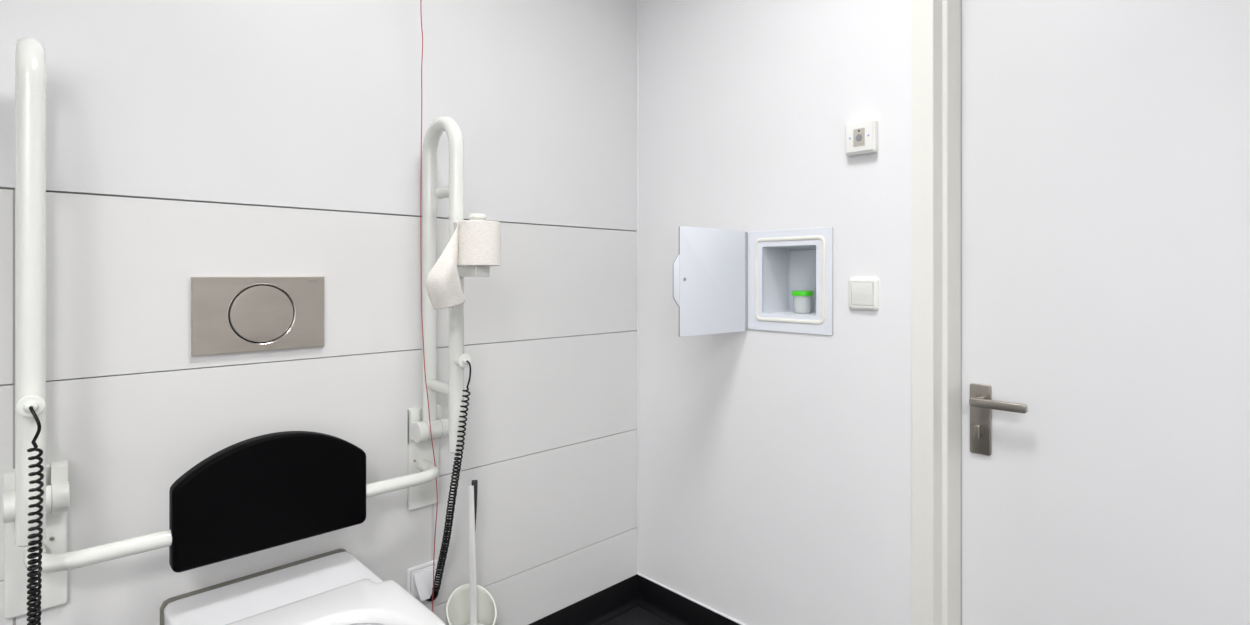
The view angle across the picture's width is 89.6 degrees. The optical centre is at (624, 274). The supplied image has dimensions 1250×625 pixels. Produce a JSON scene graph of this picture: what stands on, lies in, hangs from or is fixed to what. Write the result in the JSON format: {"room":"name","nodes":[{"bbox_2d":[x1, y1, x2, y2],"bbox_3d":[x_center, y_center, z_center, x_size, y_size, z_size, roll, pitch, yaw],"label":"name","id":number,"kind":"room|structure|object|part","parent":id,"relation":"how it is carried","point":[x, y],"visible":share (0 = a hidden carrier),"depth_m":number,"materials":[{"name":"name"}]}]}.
{"room":"public restroom","nodes":[
{"label":"public restroom","id":0,"kind":"room"},
{"bbox_2d":[0,0,636,624],"bbox_3d":[-1.223,-0.150,1.087,3.400,2.600,0.121,0,0,-44],"label":"wall","id":1,"kind":"structure","parent":0,"point":[186,139],"depth_m":1.52,"materials":[{"name":"white laminate"}]},
{"bbox_3d":[-1.756,0.021,0.501,1.820,0.348,0.012,0,0,-44],"label":"wall panel","id":2,"kind":"part","parent":1,"relation":"part of","materials":[{"name":"white laminate"}]},
{"bbox_3d":[-1.756,0.369,0.501,1.820,0.345,0.012,0,0,-44],"label":"wall panel","id":3,"kind":"part","parent":1,"relation":"part of","materials":[{"name":"white laminate"}]},
{"bbox_3d":[-1.756,0.716,0.501,1.820,0.344,0.012,0,0,-44],"label":"wall panel","id":4,"kind":"part","parent":1,"relation":"part of","materials":[{"name":"white laminate"}]},
{"bbox_2d":[3,37,69,618],"bbox_3d":[-0.994,0.106,1.064,0.085,1.008,0.231,0,0,-44],"label":"grab rail","id":5,"kind":"object","parent":1,"relation":"attached to","point":[30,56],"visible":0.99,"depth_m":1.00,"materials":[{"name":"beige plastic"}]},
{"bbox_3d":[-1.004,0.015,1.062,0.036,0.826,0.176,0,0,-44],"label":"rail","id":6,"kind":"part","parent":5,"relation":"part of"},
{"bbox_2d":[26,406,43,624],"bbox_3d":[-0.991,0.529,1.053,0.020,0.652,0.250,0,0,-45],"label":"coiled cable","id":7,"kind":"object","parent":5,"relation":"hanging from","point":[33,592],"visible":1,"depth_m":0.99,"materials":[{"name":"black plastic"}]},
{"bbox_3d":[-0.808,0.673,1.410,0.802,0.952,0.012,0,0,-44],"label":"wall panel","id":8,"kind":"part","parent":1,"relation":"part of","materials":[{"name":"white laminate"}]},
{"bbox_2d":[24,431,438,572],"bbox_3d":[-0.757,0.449,1.349,0.770,0.231,0.120,0,0,-44],"label":"backrest","id":9,"kind":"object","parent":1,"relation":"attached to","point":[255,494],"visible":0.99,"depth_m":1.28,"materials":[{"name":"black plastic"}]},
{"bbox_3d":[-0.808,0.021,1.410,0.802,0.348,0.012,0,0,-44],"label":"wall panel","id":10,"kind":"part","parent":1,"relation":"part of","materials":[{"name":"white laminate"}]},
{"bbox_2d":[191,277,323,355],"bbox_3d":[-0.805,0.086,1.395,0.260,0.164,0.014,0,0,-44],"label":"flush plate","id":11,"kind":"object","parent":1,"relation":"attached to","point":[229,314],"visible":1,"depth_m":1.38,"materials":[{"name":"silver metal"}]},
{"bbox_2d":[160,549,445,624],"bbox_3d":[-0.565,0.844,1.146,0.368,0.412,0.705,0,0,-44],"label":"toilet","id":12,"kind":"object","parent":1,"relation":"attached to","point":[334,587],"visible":1,"depth_m":1.26,"materials":[{"name":"white ceramic"}]},
{"bbox_3d":[-1.186,-0.802,1.048,3.400,1.293,0.012,0,0,-44],"label":"wall panel","id":13,"kind":"part","parent":1,"relation":"part of","materials":[{"name":"white laminate"}]},
{"bbox_2d":[406,560,437,600],"bbox_3d":[-0.525,0.805,1.648,0.086,0.086,0.036,0,0,-44],"label":"wall socket","id":14,"kind":"object","parent":1,"relation":"attached to","point":[419,578],"visible":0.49,"depth_m":1.64,"materials":[{"name":"plastic"}]},
{"bbox_2d":[407,116,470,509],"bbox_3d":[-0.456,0.106,1.579,0.085,1.008,0.231,0,0,-44],"label":"grab rail","id":15,"kind":"object","parent":1,"relation":"attached to","point":[419,442],"visible":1,"depth_m":1.62,"materials":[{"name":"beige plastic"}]},
{"bbox_3d":[-0.459,0.015,1.583,0.036,0.826,0.176,0,0,-44],"label":"rail","id":16,"kind":"part","parent":15,"relation":"part of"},
{"bbox_2d":[426,360,470,601],"bbox_3d":[-0.441,0.528,1.570,0.037,0.651,0.227,0,0,-38],"label":"coiled cable","id":17,"kind":"object","parent":15,"relation":"hanging from","point":[445,540],"visible":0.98,"depth_m":1.55,"materials":[{"name":"black plastic"}]},
{"bbox_2d":[457,213,489,276],"bbox_3d":[-0.373,-0.069,1.490,0.043,0.146,0.134,0,0,-44],"label":"toilet paper holder","id":18,"kind":"object","parent":15,"relation":"attached to","point":[464,271],"visible":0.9,"depth_m":1.45,"materials":[{"name":"white plastic"}]},
{"bbox_2d":[426,220,500,309],"bbox_3d":[-0.371,-0.023,1.431,0.188,0.199,0.108,0,0,-44],"label":"toilet paper roll","id":19,"kind":"object","parent":18,"relation":"on","point":[472,242],"visible":1,"depth_m":1.41,"materials":[{"name":"paper"}]},
{"bbox_3d":[-0.372,-0.008,1.492,0.036,0.024,0.134,0,0,-44],"label":"arm","id":20,"kind":"part","parent":18,"relation":"part of"},
{"bbox_3d":[-0.238,0.716,1.956,0.774,0.344,0.012,0,0,-44],"label":"wall panel","id":21,"kind":"part","parent":1,"relation":"part of","materials":[{"name":"white laminate"}]},
{"bbox_3d":[-0.238,1.020,1.956,0.774,0.259,0.012,0,0,-44],"label":"wall panel","id":22,"kind":"part","parent":1,"relation":"part of","materials":[{"name":"white laminate"}]},
{"bbox_3d":[-0.238,0.021,1.956,0.774,0.348,0.012,0,0,-44],"label":"wall panel","id":23,"kind":"part","parent":1,"relation":"part of","materials":[{"name":"white laminate"}]},
{"bbox_3d":[-0.238,0.369,1.956,0.774,0.345,0.012,0,0,-44],"label":"wall panel","id":24,"kind":"part","parent":1,"relation":"part of","materials":[{"name":"white laminate"}]},
{"bbox_2d":[528,574,637,624],"bbox_3d":[-1.137,1.103,1.069,3.300,0.097,0.024,0,0,-44],"label":"baseboard","id":25,"kind":"structure","parent":1,"relation":"attached to","point":[601,607],"depth_m":2.09,"materials":[{"name":"black plastic"}]},
{"bbox_2d":[637,0,638,573],"bbox_3d":[0.046,-0.198,2.216,0.005,2.504,0.005,0,0,-44],"label":"trim","id":26,"kind":"structure","parent":1,"relation":"attached to","point":[637,0],"depth_m":2.21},
{"bbox_2d":[602,606,671,624],"bbox_3d":[0.012,1.200,0.123,3.650,0.100,3.220,0,0,-44],"label":"floor","id":27,"kind":"structure","parent":0,"point":[637,615],"depth_m":2.10,"materials":[{"name":"black tile"}]},
{"bbox_2d":[446,584,496,624],"bbox_3d":[-0.398,0.989,1.632,0.128,0.319,0.128,0,0,-44],"label":"brush holder","id":28,"kind":"object","parent":27,"relation":"on","point":[458,604],"visible":0.92,"depth_m":1.68,"materials":[{"name":"plastic"}]},
{"bbox_2d":[466,480,483,624],"bbox_3d":[-0.398,0.828,1.632,0.094,0.575,0.094,0,0,-44],"label":"toilet brush","id":29,"kind":"object","parent":28,"relation":"in","point":[472,490],"visible":1,"depth_m":1.64,"materials":[{"name":"white plastic"}]},
{"bbox_3d":[-0.397,0.800,1.640,0.022,0.500,0.010,0,0,-6],"label":"handle","id":30,"kind":"part","parent":29,"relation":"part of","materials":[{"name":"white plastic"}]},
{"bbox_2d":[636,0,911,624],"bbox_3d":[1.191,-0.150,1.184,0.220,2.600,3.320,0,0,-44],"label":"wall","id":31,"kind":"structure","parent":0,"point":[775,467],"depth_m":1.79,"materials":[{"name":"white paint"}]},
{"bbox_2d":[638,575,739,624],"bbox_3d":[0.365,1.103,1.869,0.024,0.097,0.948,0,0,-44],"label":"baseboard","id":32,"kind":"structure","parent":31,"relation":"attached to","point":[669,606],"depth_m":2.09,"materials":[{"name":"black plastic"}]},
{"bbox_2d":[638,573,744,624],"bbox_3d":[0.373,1.052,1.874,0.006,0.005,0.944,0,0,-44],"label":"trim","id":33,"kind":"structure","parent":31,"relation":"attached to","point":[639,574],"depth_m":2.03,"materials":[{"name":"plastic"}]},
{"bbox_2d":[673,226,832,336],"bbox_3d":[0.394,0.018,1.735,0.451,0.300,0.298,0,0,-44],"label":"upper cabinet","id":34,"kind":"object","parent":31,"relation":"attached to","point":[725,280],"visible":0.92,"depth_m":1.80,"materials":[{"name":"white metal"}]},
{"bbox_3d":[0.253,0.018,1.789,0.279,0.300,0.004,0,0,-40],"label":"cabinet door","id":35,"kind":"part","parent":34,"relation":"part of","materials":[{"name":"white metal"}]},
{"bbox_2d":[792,290,812,312],"bbox_3d":[0.521,0.079,1.847,0.061,0.066,0.061,0,0,-44],"label":"jar","id":36,"kind":"object","parent":34,"relation":"in","point":[802,300],"visible":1,"depth_m":1.82,"materials":[{"name":"white plastic"}]},
{"bbox_3d":[0.521,0.054,1.847,0.061,0.015,0.061,0,0,-44],"label":"lid","id":37,"kind":"part","parent":36,"relation":"part of","materials":[{"name":"green plastic"}]},
{"bbox_2d":[845,119,877,156],"bbox_3d":[0.606,-0.352,1.616,0.026,0.084,0.080,0,0,-44],"label":"sensor","id":38,"kind":"object","parent":31,"relation":"attached to","point":[861,138],"visible":1,"depth_m":1.60,"materials":[{"name":"plastic"}]},
{"bbox_2d":[849,277,878,310],"bbox_3d":[0.612,0.049,1.619,0.015,0.086,0.080,0,0,-44],"label":"light switch","id":39,"kind":"object","parent":31,"relation":"attached to","point":[863,291],"visible":1,"depth_m":1.61,"materials":[{"name":"plastic"}]},
{"bbox_2d":[912,0,960,624],"bbox_3d":[1.121,0.065,1.211,0.164,2.170,1.048,0,0,-44],"label":"door frame","id":40,"kind":"structure","parent":31,"relation":"attached to","point":[936,24],"depth_m":1.53,"materials":[{"name":"beige paint"}]},
{"bbox_2d":[961,0,961,624],"bbox_3d":[0.847,0.100,1.584,0.004,2.080,0.003,0,0,-44],"label":"trim","id":41,"kind":"structure","parent":31,"relation":"attached to","point":[961,0],"depth_m":1.58,"materials":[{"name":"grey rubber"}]},
{"bbox_2d":[962,0,1249,624],"bbox_3d":[1.158,0.099,1.247,0.099,2.087,0.935,0,0,-44],"label":"door","id":42,"kind":"structure","parent":31,"relation":"in","point":[1106,143],"depth_m":1.37,"materials":[{"name":"white laminate"}]},
{"bbox_3d":[0.876,0.355,1.549,0.009,0.172,0.048,0,0,-44],"label":"handle","id":43,"kind":"part","parent":42,"relation":"part of","materials":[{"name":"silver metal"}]},
{"bbox_3d":[0.890,0.304,1.493,0.051,0.025,0.121,0,0,-44],"label":"lever","id":44,"kind":"part","parent":42,"relation":"part of","materials":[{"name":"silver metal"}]},
{"bbox_3d":[0.012,-1.500,0.124,3.650,0.100,3.220,0,0,-44],"label":"ceiling","id":45,"kind":"structure","parent":0,"visible":0},
{"bbox_2d":[420,0,437,611],"bbox_3d":[-0.493,-0.200,1.587,0.045,2.500,0.019,0,0,-44],"label":"pull cord","id":46,"kind":"object","parent":45,"relation":"hanging from","point":[420,0],"visible":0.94,"depth_m":1.57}
]}

